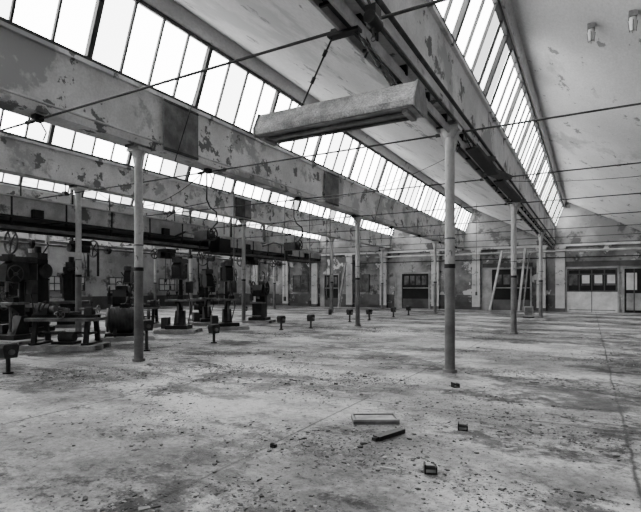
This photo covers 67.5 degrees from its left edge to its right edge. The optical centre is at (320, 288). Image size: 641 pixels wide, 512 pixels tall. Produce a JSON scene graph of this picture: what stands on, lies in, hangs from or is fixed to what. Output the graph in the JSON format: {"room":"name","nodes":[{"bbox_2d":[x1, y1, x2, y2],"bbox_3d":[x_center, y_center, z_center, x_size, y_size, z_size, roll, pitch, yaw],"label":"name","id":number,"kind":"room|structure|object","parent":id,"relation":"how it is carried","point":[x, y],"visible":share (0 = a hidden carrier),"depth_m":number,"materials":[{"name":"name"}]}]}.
{"room":"factory floor","nodes":[
{"label":"factory floor","id":0,"kind":"room"},
{"bbox_2d":[0,237,217,296],"bbox_3d":[-18.912,-0.800,26.988,0.300,4.400,38.560,0,0,29],"label":"wall","id":1,"kind":"structure","parent":0,"point":[110,265],"depth_m":33.93,"materials":[{"name":"paint"}]},
{"bbox_2d":[50,276,84,290],"bbox_3d":[-16.445,-0.350,31.016,0.060,0.960,2.650,0,0,29],"label":"window","id":2,"kind":"structure","parent":1,"relation":"in","point":[54,280],"depth_m":30.41,"materials":[{"name":"grey glass"}]},
{"bbox_2d":[0,295,217,309],"bbox_3d":[-18.768,0.950,26.907,0.030,0.900,38.560,0,0,29],"label":"baseboard","id":3,"kind":"structure","parent":1,"relation":"attached to","point":[102,301],"depth_m":36.40,"materials":[{"name":"paint"}]},
{"bbox_2d":[0,231,220,255],"bbox_3d":[-18.677,-3.450,26.856,0.460,0.900,38.560,0,0,29],"label":"beam","id":4,"kind":"structure","parent":1,"relation":"on","point":[2,234],"depth_m":32.51,"materials":[{"name":"paint"}]},
{"bbox_2d":[109,277,133,290],"bbox_3d":[-14.243,-0.350,34.940,0.060,0.960,2.650,0,0,29],"label":"window","id":5,"kind":"structure","parent":1,"relation":"in","point":[112,280],"depth_m":34.11,"materials":[{"name":"grey glass"}]},
{"bbox_2d":[159,278,183,290],"bbox_3d":[-12.041,-0.350,38.864,0.060,0.960,2.650,0,0,29],"label":"window","id":6,"kind":"structure","parent":1,"relation":"in","point":[162,287],"depth_m":38.47,"materials":[{"name":"grey glass"}]},
{"bbox_2d":[0,0,446,139],"bbox_3d":[-6.690,-2.683,8.870,38.710,0.635,0.162,0,0,29],"label":"rod","id":7,"kind":"object","parent":1,"relation":"attached to","point":[37,118],"visible":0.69,"depth_m":5.77,"materials":[{"name":"metal"}]},
{"bbox_2d":[0,162,640,231],"bbox_3d":[-2.873,-2.683,15.672,38.710,0.635,0.162,0,0,29],"label":"rod","id":8,"kind":"object","parent":1,"relation":"attached to","point":[299,199],"visible":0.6,"depth_m":12.99,"materials":[{"name":"metal"}]},
{"bbox_2d":[320,159,444,199],"bbox_3d":[1.017,-2.525,11.928,0.013,0.263,5.727,0,0,-34],"label":"wire","id":9,"kind":"object","parent":8,"relation":"attached to","point":[443,159],"visible":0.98,"depth_m":11.00,"materials":[{"name":"metal"}]},
{"bbox_2d":[35,193,640,242],"bbox_3d":[-0.965,-2.683,19.073,38.710,0.635,0.162,0,0,29],"label":"rod","id":10,"kind":"object","parent":1,"relation":"attached to","point":[352,215],"visible":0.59,"depth_m":16.71,"materials":[{"name":"metal"}]},
{"bbox_2d":[36,103,640,198],"bbox_3d":[-4.782,-2.683,12.271,38.710,0.635,0.162,0,0,29],"label":"rod","id":11,"kind":"object","parent":1,"relation":"attached to","point":[206,170],"visible":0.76,"depth_m":9.12,"materials":[{"name":"metal"}]},
{"bbox_2d":[95,211,640,247],"bbox_3d":[0.944,-2.683,22.474,38.710,0.635,0.162,0,0,29],"label":"rod","id":12,"kind":"object","parent":1,"relation":"attached to","point":[391,227],"visible":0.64,"depth_m":20.40,"materials":[{"name":"metal"}]},
{"bbox_2d":[143,224,640,251],"bbox_3d":[2.853,-2.683,25.875,38.710,0.635,0.162,0,0,29],"label":"rod","id":13,"kind":"object","parent":1,"relation":"attached to","point":[419,236],"visible":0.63,"depth_m":23.65,"materials":[{"name":"metal"}]},
{"bbox_2d":[192,233,640,254],"bbox_3d":[4.761,-2.683,29.276,38.710,0.635,0.162,0,0,29],"label":"pipe","id":14,"kind":"object","parent":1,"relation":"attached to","point":[632,233],"visible":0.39,"depth_m":27.05,"materials":[{"name":"metal"}]},
{"bbox_2d":[219,240,640,257],"bbox_3d":[6.655,-2.683,32.651,38.710,0.635,0.162,0,0,29],"label":"pipe","id":15,"kind":"object","parent":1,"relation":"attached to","point":[379,250],"visible":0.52,"depth_m":31.07,"materials":[{"name":"metal"}]},
{"bbox_2d":[0,304,640,511],"bbox_3d":[-1.885,1.500,17.433,39.350,0.200,39.160,0,0,29],"label":"floor","id":16,"kind":"structure","parent":0,"point":[564,474],"depth_m":5.19,"materials":[{"name":"concrete"}]},
{"bbox_2d":[0,281,17,323],"bbox_3d":[-11.522,0.119,17.474,1.100,2.562,1.100,0,0,18],"label":"press","id":17,"kind":"object","parent":16,"relation":"on","point":[4,314],"visible":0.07,"depth_m":17.35,"materials":[{"name":"metal"}]},
{"bbox_2d":[0,343,18,373],"bbox_3d":[-5.155,1.150,7.938,0.220,0.500,0.260,0,0,29],"label":"post","id":18,"kind":"object","parent":16,"relation":"on","point":[8,351],"visible":1,"depth_m":7.90,"materials":[{"name":"metal"}]},
{"bbox_2d":[0,254,44,344],"bbox_3d":[-7.847,0.260,12.411,1.300,2.280,1.169,0,0,18],"label":"press","id":19,"kind":"object","parent":16,"relation":"on","point":[14,269],"visible":0.94,"depth_m":12.33,"materials":[{"name":"metal"}]},
{"bbox_2d":[0,242,65,336],"bbox_3d":[-8.711,-0.029,14.509,1.520,2.859,1.220,0,0,12],"label":"machine","id":20,"kind":"object","parent":16,"relation":"on","point":[45,271],"visible":0.41,"depth_m":14.54,"materials":[{"name":"metal"}]},
{"bbox_2d":[45,235,50,323],"bbox_3d":[-11.029,-0.799,19.376,0.340,4.398,0.440,0,0,29],"label":"column","id":21,"kind":"structure","parent":16,"relation":"on","point":[47,237],"depth_m":19.34,"materials":[{"name":"metal"}]},
{"bbox_2d":[50,273,63,310],"bbox_3d":[-11.004,0.070,20.842,1.520,2.659,1.220,0,0,6],"label":"machine","id":22,"kind":"object","parent":16,"relation":"on","point":[60,275],"visible":0.11,"depth_m":20.46,"materials":[{"name":"metal"}]},
{"bbox_2d":[19,302,110,350],"bbox_3d":[-5.954,0.856,11.254,1.700,1.088,0.900,0,0,1],"label":"bench lathe","id":23,"kind":"object","parent":16,"relation":"on","point":[42,312],"visible":1,"depth_m":11.12,"materials":[{"name":"metal"}]},
{"bbox_2d":[49,257,92,327],"bbox_3d":[-9.264,0.021,17.805,1.520,2.759,1.220,0,0,-22],"label":"machine","id":24,"kind":"object","parent":16,"relation":"on","point":[69,269],"visible":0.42,"depth_m":17.49,"materials":[{"name":"metal"}]},
{"bbox_2d":[69,184,87,336],"bbox_3d":[-7.055,-0.799,13.993,0.340,4.398,0.440,0,0,29],"label":"column","id":25,"kind":"structure","parent":16,"relation":"on","point":[77,188],"depth_m":13.93,"materials":[{"name":"metal"}]},
{"bbox_2d":[100,272,130,333],"bbox_3d":[-6.471,0.419,15.442,1.100,1.962,1.100,0,0,-22],"label":"press","id":26,"kind":"object","parent":16,"relation":"on","point":[117,297],"visible":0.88,"depth_m":15.18,"materials":[{"name":"metal"}]},
{"bbox_2d":[94,298,154,341],"bbox_3d":[-5.450,0.816,13.379,1.500,1.168,1.200,0,0,-22],"label":"motor","id":27,"kind":"object","parent":16,"relation":"on","point":[120,320],"visible":0.8,"depth_m":13.06,"materials":[{"name":"metal"}]},
{"bbox_2d":[124,266,133,304],"bbox_3d":[-8.415,0.210,21.079,1.300,2.380,1.169,0,0,-11],"label":"press","id":28,"kind":"object","parent":16,"relation":"on","point":[128,271],"visible":0.34,"depth_m":20.76,"materials":[{"name":"metal"}]},
{"bbox_2d":[125,143,151,361],"bbox_3d":[-3.534,-0.684,9.334,0.340,4.168,0.440,0,0,29],"label":"column","id":29,"kind":"structure","parent":16,"relation":"on","point":[138,151],"depth_m":9.26,"materials":[{"name":"metal"}]},
{"bbox_2d":[126,298,161,326],"bbox_3d":[-6.800,0.856,17.920,1.700,1.088,0.900,0,0,-5],"label":"bench lathe","id":30,"kind":"object","parent":16,"relation":"on","point":[153,305],"visible":0.43,"depth_m":17.86,"materials":[{"name":"metal"}]},
{"bbox_2d":[143,320,153,350],"bbox_3d":[-3.922,1.050,10.852,0.260,0.700,0.220,0,0,-44],"label":"post","id":31,"kind":"object","parent":16,"relation":"on","point":[147,324],"visible":0.92,"depth_m":10.83,"materials":[{"name":"metal"}]},
{"bbox_2d":[153,246,156,302],"bbox_3d":[-10.774,-0.799,31.273,0.340,4.398,0.440,0,0,29],"label":"column","id":32,"kind":"structure","parent":16,"relation":"on","point":[155,283],"depth_m":31.21,"materials":[{"name":"metal"}]},
{"bbox_2d":[153,257,202,333],"bbox_3d":[-4.585,0.185,15.616,1.300,2.430,1.169,0,0,1],"label":"press","id":33,"kind":"object","parent":16,"relation":"on","point":[180,265],"visible":1,"depth_m":15.41,"materials":[{"name":"metal"}]},
{"bbox_2d":[189,250,192,314],"bbox_3d":[-7.114,-0.799,26.352,0.340,4.398,0.440,0,0,29],"label":"column","id":34,"kind":"structure","parent":16,"relation":"on","point":[190,260],"depth_m":26.29,"materials":[{"name":"metal"}]},
{"bbox_2d":[186,266,218,320],"bbox_3d":[-5.238,0.171,21.507,1.520,2.459,1.220,0,0,-11],"label":"machine","id":35,"kind":"object","parent":16,"relation":"on","point":[199,304],"visible":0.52,"depth_m":21.17,"materials":[{"name":"metal"}]},
{"bbox_2d":[189,269,221,325],"bbox_3d":[-4.504,0.310,19.092,1.300,2.180,1.169,0,0,-28],"label":"press","id":36,"kind":"object","parent":16,"relation":"on","point":[207,281],"visible":0.94,"depth_m":18.90,"materials":[{"name":"metal"}]},
{"bbox_2d":[208,324,219,342],"bbox_3d":[-2.748,1.155,12.432,0.220,0.490,0.260,0,0,37],"label":"post","id":37,"kind":"object","parent":16,"relation":"on","point":[213,329],"visible":1,"depth_m":12.37,"materials":[{"name":"metal"}]},
{"bbox_2d":[207,260,249,330],"bbox_3d":[-3.263,0.210,16.798,1.300,2.380,1.169,0,0,-22],"label":"press","id":38,"kind":"object","parent":16,"relation":"on","point":[226,269],"visible":0.98,"depth_m":16.57,"materials":[{"name":"metal"}]},
{"bbox_2d":[238,219,248,321],"bbox_3d":[-3.311,-0.799,20.664,0.340,4.398,0.440,0,0,29],"label":"column","id":39,"kind":"structure","parent":16,"relation":"on","point":[242,221],"depth_m":20.59,"materials":[{"name":"metal"}]},
{"bbox_2d":[242,271,275,323],"bbox_3d":[-2.537,0.319,20.000,1.100,2.162,1.100,0,0,12],"label":"press","id":40,"kind":"object","parent":16,"relation":"on","point":[259,308],"visible":1,"depth_m":19.71,"materials":[{"name":"metal"}]},
{"bbox_2d":[273,260,275,308],"bbox_3d":[-3.199,-0.799,33.329,0.340,4.398,0.440,0,0,29],"label":"column","id":41,"kind":"structure","parent":16,"relation":"on","point":[274,268],"depth_m":33.27,"materials":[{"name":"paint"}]},
{"bbox_2d":[0,317,640,511],"bbox_3d":[2.479,1.389,11.553,17.008,0.023,21.439,0,0,29],"label":"debris","id":42,"kind":"object","parent":16,"relation":"on","point":[140,508],"visible":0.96,"depth_m":4.70,"materials":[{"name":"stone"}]},
{"bbox_2d":[328,237,335,312],"bbox_3d":[0.653,-0.799,27.728,0.340,4.398,0.440,0,0,29],"label":"column","id":43,"kind":"structure","parent":16,"relation":"on","point":[329,238],"depth_m":27.65,"materials":[{"name":"metal"}]},
{"bbox_2d":[337,263,345,306],"bbox_3d":[1.646,-0.315,36.748,0.706,3.382,0.220,0,0,-33],"label":"plank","id":44,"kind":"object","parent":16,"relation":"on","point":[344,268],"visible":1,"depth_m":36.70,"materials":[{"name":"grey wood"}]},
{"bbox_2d":[352,215,362,325],"bbox_3d":[1.403,-0.684,18.133,0.340,4.168,0.440,0,0,29],"label":"column","id":45,"kind":"structure","parent":16,"relation":"on","point":[357,226],"depth_m":18.06,"materials":[{"name":"metal"}]},
{"bbox_2d":[351,413,399,424],"bbox_3d":[0.575,1.375,5.090,0.480,0.050,0.260,0,0,-2],"label":"cover plate","id":46,"kind":"object","parent":16,"relation":"on","point":[357,418],"visible":1,"depth_m":5.04,"materials":[{"name":"metal"}]},
{"bbox_2d":[380,247,384,308],"bbox_3d":[4.421,-0.799,34.443,0.340,4.398,0.440,0,0,29],"label":"column","id":47,"kind":"structure","parent":16,"relation":"on","point":[381,248],"depth_m":34.37,"materials":[{"name":"metal"}]},
{"bbox_2d":[372,427,404,441],"bbox_3d":[0.646,1.380,4.552,0.410,0.040,0.080,0,0,-42],"label":"plank","id":48,"kind":"object","parent":16,"relation":"on","point":[385,435],"visible":1,"depth_m":4.52,"materials":[{"name":"wood"}]},
{"bbox_2d":[423,461,436,474],"bbox_3d":[0.837,1.364,3.658,0.096,0.072,0.080,0,0,6],"label":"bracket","id":49,"kind":"object","parent":16,"relation":"on","point":[428,469],"visible":1,"depth_m":3.64,"materials":[{"name":"metal"}]},
{"bbox_2d":[431,240,438,313],"bbox_3d":[6.493,-0.684,27.202,0.340,4.168,0.440,0,0,29],"label":"column","id":50,"kind":"structure","parent":16,"relation":"on","point":[434,242],"depth_m":27.13,"materials":[{"name":"metal"}]},
{"bbox_2d":[440,120,461,372],"bbox_3d":[2.182,-0.684,8.098,0.340,4.168,0.440,0,0,29],"label":"column","id":51,"kind":"structure","parent":16,"relation":"on","point":[449,140],"depth_m":8.03,"materials":[{"name":"metal"}]},
{"bbox_2d":[489,251,502,310],"bbox_3d":[11.360,-0.564,31.069,1.198,3.888,0.140,0,0,-29],"label":"plank","id":52,"kind":"object","parent":16,"relation":"on","point":[501,253],"visible":1,"depth_m":31.04,"materials":[{"name":"grey wood"}]},
{"bbox_2d":[509,202,519,333],"bbox_3d":[5.999,-0.684,14.900,0.340,4.168,0.440,0,0,29],"label":"column","id":53,"kind":"structure","parent":16,"relation":"on","point":[513,209],"depth_m":14.83,"materials":[{"name":"metal"}]},
{"bbox_2d":[517,248,526,310],"bbox_3d":[12.759,-0.615,30.397,0.888,3.983,0.140,0,0,-40],"label":"plank","id":54,"kind":"object","parent":16,"relation":"on","point":[524,253],"visible":1,"depth_m":30.38,"materials":[{"name":"grey wood"}]},
{"bbox_2d":[522,253,529,310],"bbox_3d":[12.978,-0.465,30.275,0.888,3.684,0.080,0,0,-40],"label":"plank","id":55,"kind":"object","parent":16,"relation":"on","point":[529,253],"visible":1,"depth_m":30.24,"materials":[{"name":"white wood"}]},
{"bbox_2d":[523,306,533,317],"bbox_3d":[10.163,1.125,23.423,0.480,0.550,0.340,0,0,29],"label":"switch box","id":56,"kind":"object","parent":16,"relation":"on","point":[528,310],"visible":0.98,"depth_m":23.30,"materials":[{"name":"metal"}]},
{"bbox_2d":[537,231,544,317],"bbox_3d":[10.585,-0.684,23.072,0.340,4.168,0.440,0,0,29],"label":"column","id":57,"kind":"structure","parent":16,"relation":"on","point":[541,237],"depth_m":23.00,"materials":[{"name":"metal"}]},
{"bbox_2d":[0,0,640,236],"bbox_3d":[-1.567,-4.330,17.254,38.020,2.620,38.560,0,0,29],"label":"ceiling","id":58,"kind":"structure","parent":0,"point":[564,73],"depth_m":10.90,"materials":[{"name":"paint"}]},
{"bbox_2d":[0,190,285,280],"bbox_3d":[-8.393,-2.200,20.190,0.859,3.400,25.000,0,0,29],"label":"shaft","id":59,"kind":"object","parent":58,"relation":"hanging from","point":[30,243],"visible":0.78,"depth_m":19.54,"materials":[{"name":"metal"}]},
{"bbox_2d":[0,183,319,251],"bbox_3d":[-9.694,-3.450,21.815,0.460,0.900,38.560,0,0,29],"label":"beam","id":60,"kind":"structure","parent":58,"relation":"attached to","point":[4,188],"depth_m":25.00,"materials":[{"name":"paint"}]},
{"bbox_2d":[0,173,319,239],"bbox_3d":[-9.357,-4.557,21.625,0.583,1.328,38.560,0,0,29],"label":"window","id":61,"kind":"structure","parent":58,"relation":"attached to","point":[90,194],"depth_m":24.20,"materials":[{"name":"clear glass"}]},
{"bbox_2d":[0,177,320,262],"bbox_3d":[-5.934,-2.525,18.237,1.600,2.050,24.060,0,0,29],"label":"girder","id":62,"kind":"object","parent":58,"relation":"attached to","point":[21,214],"visible":0.86,"depth_m":16.42,"materials":[{"name":"metal"}]},
{"bbox_2d":[66,240,90,289],"bbox_3d":[-7.659,-0.750,15.306,0.560,1.560,0.600,0,0,29],"label":"hoist","id":63,"kind":"object","parent":62,"relation":"hanging from","point":[86,245],"visible":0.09,"depth_m":15.16,"materials":[{"name":"metal"}]},
{"bbox_2d":[156,249,175,289],"bbox_3d":[-5.897,-0.750,18.446,0.560,1.560,0.600,0,0,29],"label":"hoist","id":64,"kind":"object","parent":62,"relation":"hanging from","point":[162,253],"visible":0.98,"depth_m":18.28,"materials":[{"name":"metal"}]},
{"bbox_2d":[245,257,258,284],"bbox_3d":[-3.304,-0.750,23.068,0.560,1.560,0.600,0,0,29],"label":"hoist","id":65,"kind":"object","parent":62,"relation":"hanging from","point":[250,261],"visible":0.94,"depth_m":22.91,"materials":[{"name":"metal"}]},
{"bbox_2d":[167,174,217,259],"bbox_3d":[-4.813,-2.598,17.011,2.584,3.204,1.096,0,0,39],"label":"cable","id":66,"kind":"object","parent":58,"relation":"hanging from","point":[205,235],"visible":1,"depth_m":16.63,"materials":[{"name":"metal"}]},
{"bbox_2d":[0,132,391,248],"bbox_3d":[-4.375,-3.450,18.830,0.460,0.900,38.560,0,0,29],"label":"beam","id":67,"kind":"structure","parent":58,"relation":"attached to","point":[21,157],"depth_m":15.57,"materials":[{"name":"paint"}]},
{"bbox_2d":[236,197,250,218],"bbox_3d":[-3.251,-3.410,20.286,0.045,0.780,1.000,0,0,29],"label":"panel","id":68,"kind":"object","parent":67,"relation":"attached to","point":[241,211],"visible":0.98,"depth_m":20.27,"materials":[{"name":"metal"}]},
{"bbox_2d":[0,110,391,235],"bbox_3d":[-4.037,-4.557,18.640,0.583,1.328,38.560,0,0,29],"label":"window","id":69,"kind":"structure","parent":58,"relation":"attached to","point":[56,136],"depth_m":15.50,"materials":[{"name":"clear glass"}]},
{"bbox_2d":[0,20,464,248],"bbox_3d":[0.291,-3.335,16.212,0.460,1.130,38.560,0,0,29],"label":"beam","id":70,"kind":"structure","parent":58,"relation":"attached to","point":[32,66],"depth_m":9.28,"materials":[{"name":"paint"}]},
{"bbox_2d":[163,98,198,159],"bbox_3d":[-2.892,-3.295,9.994,0.045,1.010,0.950,0,0,29],"label":"panel","id":71,"kind":"object","parent":70,"relation":"attached to","point":[175,116],"visible":1,"depth_m":9.93,"materials":[{"name":"metal"}]},
{"bbox_2d":[325,171,338,205],"bbox_3d":[0.387,-3.295,15.836,0.045,1.010,0.900,0,0,29],"label":"panel","id":72,"kind":"object","parent":70,"relation":"attached to","point":[331,180],"visible":1,"depth_m":15.78,"materials":[{"name":"metal"}]},
{"bbox_2d":[232,180,235,286],"bbox_3d":[-2.761,-2.091,15.310,0.100,4.081,0.080,0,0,29],"label":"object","id":73,"kind":"object","parent":58,"relation":"hanging from","point":[233,281],"visible":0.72,"depth_m":15.30,"materials":[{"name":"metal"}]},
{"bbox_2d":[0,0,471,231],"bbox_3d":[0.628,-4.557,16.022,0.583,1.328,38.560,0,0,29],"label":"window","id":74,"kind":"structure","parent":58,"relation":"attached to","point":[112,22],"depth_m":10.78,"materials":[{"name":"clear glass"}]},
{"bbox_2d":[174,60,387,222],"bbox_3d":[-0.150,-3.700,14.476,0.389,2.205,10.918,0,0,29],"label":"rod","id":75,"kind":"object","parent":58,"relation":"attached to","point":[205,60],"visible":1,"depth_m":9.96,"materials":[{"name":"metal"}]},
{"bbox_2d":[261,198,303,265],"bbox_3d":[-2.018,-2.598,21.175,2.584,3.204,1.096,0,0,39],"label":"cable","id":76,"kind":"object","parent":58,"relation":"hanging from","point":[290,246],"visible":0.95,"depth_m":20.80,"materials":[{"name":"metal"}]},
{"bbox_2d":[308,203,310,305],"bbox_3d":[-0.416,-1.599,18.466,0.100,4.498,0.080,0,0,29],"label":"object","id":77,"kind":"object","parent":58,"relation":"hanging from","point":[309,301],"visible":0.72,"depth_m":18.45,"materials":[{"name":"metal"}]},
{"bbox_2d":[325,209,326,299],"bbox_3d":[0.302,-2.384,25.058,0.100,5.869,0.080,0,0,29],"label":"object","id":78,"kind":"object","parent":58,"relation":"hanging from","point":[326,209],"visible":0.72,"depth_m":25.05,"materials":[{"name":"metal"}]},
{"bbox_2d":[343,0,555,244],"bbox_3d":[5.166,-3.335,13.476,0.460,1.130,38.560,0,0,29],"label":"beam","id":79,"kind":"structure","parent":58,"relation":"attached to","point":[425,27],"depth_m":7.53,"materials":[{"name":"paint"}]},
{"bbox_2d":[0,0,555,246],"bbox_3d":[2.925,-2.925,14.734,5.640,0.070,38.520,0,0,29],"label":"conduit pipe","id":80,"kind":"object","parent":79,"relation":"attached to","point":[381,4],"visible":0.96,"depth_m":7.83,"materials":[{"name":"metal"}]},
{"bbox_2d":[308,0,455,133],"bbox_3d":[-0.396,-2.660,3.461,0.302,0.220,10.050,0,0,29],"label":"rail","id":81,"kind":"object","parent":79,"relation":"attached to","point":[338,13],"visible":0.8,"depth_m":5.28,"materials":[{"name":"metal"}]},
{"bbox_2d":[253,25,427,145],"bbox_3d":[0.149,-2.069,4.801,1.764,0.972,0.390,0,0,29],"label":"lamp","id":82,"kind":"object","parent":81,"relation":"hanging from","point":[397,103],"visible":1,"depth_m":4.64,"materials":[{"name":"metal"}]},
{"bbox_2d":[363,0,383,41],"bbox_3d":[0.466,-2.514,4.400,0.172,0.523,0.230,0,0,29],"label":"motor","id":83,"kind":"object","parent":81,"relation":"hanging from","point":[372,15],"visible":1,"depth_m":4.32,"materials":[{"name":"metal"}]},
{"bbox_2d":[455,130,514,205],"bbox_3d":[4.112,-2.660,11.493,0.302,0.220,7.230,0,0,29],"label":"rail","id":84,"kind":"object","parent":79,"relation":"attached to","point":[467,158],"visible":0.5,"depth_m":10.04,"materials":[{"name":"metal"}]},
{"bbox_2d":[464,135,525,202],"bbox_3d":[4.206,-2.504,11.053,0.416,0.527,6.224,0,0,29],"label":"cable tray","id":85,"kind":"object","parent":79,"relation":"hanging from","point":[485,162],"visible":0.94,"depth_m":9.37,"materials":[{"name":"metal"}]},
{"bbox_2d":[517,203,543,234],"bbox_3d":[8.303,-2.660,18.962,0.302,0.220,8.800,0,0,29],"label":"rail","id":86,"kind":"object","parent":79,"relation":"attached to","point":[522,214],"visible":0.83,"depth_m":18.30,"materials":[{"name":"metal"}]},
{"bbox_2d":[475,204,476,294],"bbox_3d":[8.504,-2.153,26.189,0.100,5.006,0.080,0,0,29],"label":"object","id":87,"kind":"object","parent":58,"relation":"hanging from","point":[476,204],"visible":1,"depth_m":26.18,"materials":[{"name":"metal"}]},
{"bbox_2d":[432,0,563,225],"bbox_3d":[5.503,-4.557,13.287,0.583,1.328,38.560,0,0,29],"label":"window","id":88,"kind":"structure","parent":58,"relation":"attached to","point":[496,42],"depth_m":10.48,"materials":[{"name":"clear glass"}]},
{"bbox_2d":[587,22,595,42],"bbox_3d":[4.862,-4.590,8.624,0.139,0.316,0.160,0,0,29],"label":"lamp","id":89,"kind":"object","parent":58,"relation":"attached to","point":[590,26],"visible":1,"depth_m":8.58,"materials":[{"name":"metal"}]},
{"bbox_2d":[628,9,637,32],"bbox_3d":[5.001,-4.277,7.686,0.139,0.316,0.160,0,0,29],"label":"lamp","id":90,"kind":"object","parent":58,"relation":"attached to","point":[632,14],"visible":1,"depth_m":7.65,"materials":[{"name":"metal"}]},
{"bbox_2d":[218,201,640,312],"bbox_3d":[7.624,-2.090,34.377,39.350,6.980,0.300,0,0,29],"label":"wall","id":91,"kind":"structure","parent":0,"point":[463,269],"depth_m":32.67,"materials":[{"name":"paint"}]},
{"bbox_2d":[253,260,258,301],"bbox_3d":[-5.614,-0.620,41.490,0.620,4.040,0.250,0,0,29],"label":"pilaster","id":92,"kind":"object","parent":91,"relation":"attached to","point":[256,267],"visible":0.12,"depth_m":41.42,"materials":[{"name":"paint"}]},
{"bbox_2d":[282,261,288,305],"bbox_3d":[-2.910,-0.620,39.973,0.620,4.040,0.250,0,0,29],"label":"pilaster","id":93,"kind":"object","parent":91,"relation":"attached to","point":[285,268],"visible":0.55,"depth_m":39.88,"materials":[{"name":"paint"}]},
{"bbox_2d":[293,275,307,291],"bbox_3d":[-1.643,-0.450,39.371,1.460,1.360,0.060,0,0,29],"label":"window","id":94,"kind":"structure","parent":91,"relation":"in","point":[300,282],"depth_m":39.33,"materials":[{"name":"grey glass"}]},
{"bbox_2d":[311,263,317,306],"bbox_3d":[-0.468,-0.620,38.603,0.620,4.040,0.250,0,0,29],"label":"pilaster","id":95,"kind":"object","parent":91,"relation":"attached to","point":[314,266],"visible":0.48,"depth_m":38.53,"materials":[{"name":"paint"}]},
{"bbox_2d":[320,274,339,306],"bbox_3d":[0.750,0.100,38.016,1.700,2.600,0.080,0,0,29],"label":"door","id":96,"kind":"structure","parent":91,"relation":"in","point":[336,277],"depth_m":38.10,"materials":[{"name":"paint"}]},
{"bbox_2d":[345,255,353,306],"bbox_3d":[2.235,-0.620,37.086,0.620,4.040,0.250,0,0,29],"label":"pilaster","id":97,"kind":"object","parent":91,"relation":"attached to","point":[349,258],"visible":0.79,"depth_m":37.00,"materials":[{"name":"paint"}]},
{"bbox_2d":[354,274,369,291],"bbox_3d":[3.154,-0.450,36.679,1.260,1.360,0.060,0,0,29],"label":"window","id":98,"kind":"structure","parent":91,"relation":"in","point":[364,278],"depth_m":36.56,"materials":[{"name":"grey glass"}]},
{"bbox_2d":[379,253,387,307],"bbox_3d":[4.677,-0.620,35.715,0.620,4.040,0.250,0,0,29],"label":"pilaster","id":99,"kind":"object","parent":91,"relation":"attached to","point":[384,254],"visible":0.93,"depth_m":35.59,"materials":[{"name":"paint"}]},
{"bbox_2d":[219,293,554,310],"bbox_3d":[2.984,0.900,36.786,28.000,1.000,0.040,0,0,29],"label":"baseboard","id":100,"kind":"structure","parent":91,"relation":"attached to","point":[366,300],"depth_m":36.37,"materials":[{"name":"paint"}]},
{"bbox_2d":[395,272,429,308],"bbox_3d":[6.637,0.100,34.713,2.600,2.600,0.080,0,0,29],"label":"door","id":101,"kind":"structure","parent":91,"relation":"in","point":[412,289],"depth_m":34.69,"materials":[{"name":"paint"}]},
{"bbox_2d":[224,241,640,263],"bbox_3d":[7.457,-2.342,34.080,38.750,0.855,0.380,0,0,29],"label":"trim","id":102,"kind":"structure","parent":91,"relation":"attached to","point":[637,242],"depth_m":31.34,"materials":[{"name":"paint"}]},
{"bbox_2d":[430,251,439,308],"bbox_3d":[8.078,-0.620,33.807,0.620,4.040,0.250,0,0,29],"label":"pilaster","id":103,"kind":"object","parent":91,"relation":"attached to","point":[432,252],"visible":0.69,"depth_m":33.79,"materials":[{"name":"paint"}]},
{"bbox_2d":[471,250,480,309],"bbox_3d":[10.520,-0.620,32.437,0.620,4.040,0.250,0,0,29],"label":"pilaster","id":104,"kind":"object","parent":91,"relation":"attached to","point":[475,298],"visible":0.88,"depth_m":32.39,"materials":[{"name":"paint"}]},
{"bbox_2d":[482,267,531,310],"bbox_3d":[12.240,0.000,31.569,3.050,2.800,0.080,0,0,29],"label":"door","id":105,"kind":"structure","parent":91,"relation":"in","point":[502,296],"depth_m":31.68,"materials":[{"name":"paint"}]},
{"bbox_2d":[536,247,546,310],"bbox_3d":[14.008,-0.620,30.479,0.620,4.040,0.250,0,0,29],"label":"pilaster","id":106,"kind":"object","parent":91,"relation":"attached to","point":[537,248],"visible":0.57,"depth_m":30.34,"materials":[{"name":"paint"}]},
{"bbox_2d":[554,246,565,311],"bbox_3d":[14.950,-0.620,29.950,0.620,4.040,0.250,0,0,29],"label":"pilaster","id":107,"kind":"object","parent":91,"relation":"attached to","point":[559,262],"visible":0.95,"depth_m":29.87,"materials":[{"name":"paint"}]},
{"bbox_2d":[482,260,640,266],"bbox_3d":[15.142,-1.540,29.946,9.700,0.320,0.070,0,0,29],"label":"board","id":108,"kind":"object","parent":91,"relation":"attached to","point":[613,262],"visible":1,"depth_m":29.19,"materials":[{"name":"paint"}]},
{"bbox_2d":[565,266,618,312],"bbox_3d":[16.491,0.025,29.183,2.860,2.750,0.080,0,0,29],"label":"door","id":109,"kind":"structure","parent":91,"relation":"in","point":[587,289],"depth_m":29.16,"materials":[{"name":"paint"}]},
{"bbox_2d":[622,267,640,312],"bbox_3d":[18.379,0.050,28.123,1.170,2.700,0.080,0,0,29],"label":"door","id":110,"kind":"structure","parent":91,"relation":"in","point":[631,276],"depth_m":28.17,"materials":[{"name":"paint"}]},
{"bbox_3d":[3.052,-0.684,-1.713,0.340,4.168,0.440,0,0,29],"label":"column","id":111,"kind":"structure","parent":0,"visible":0},
{"bbox_3d":[10.014,-3.335,10.755,0.460,1.130,38.560,0,0,29],"label":"beam","id":112,"kind":"structure","parent":111,"relation":"on","visible":0},
{"bbox_2d":[519,176,638,181],"bbox_3d":[6.834,-2.547,10.441,5.111,0.218,0.013,0,0,26],"label":"wire","id":113,"kind":"object","parent":112,"relation":"hanging from","point":[632,176],"visible":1,"depth_m":10.93,"materials":[{"name":"metal"}]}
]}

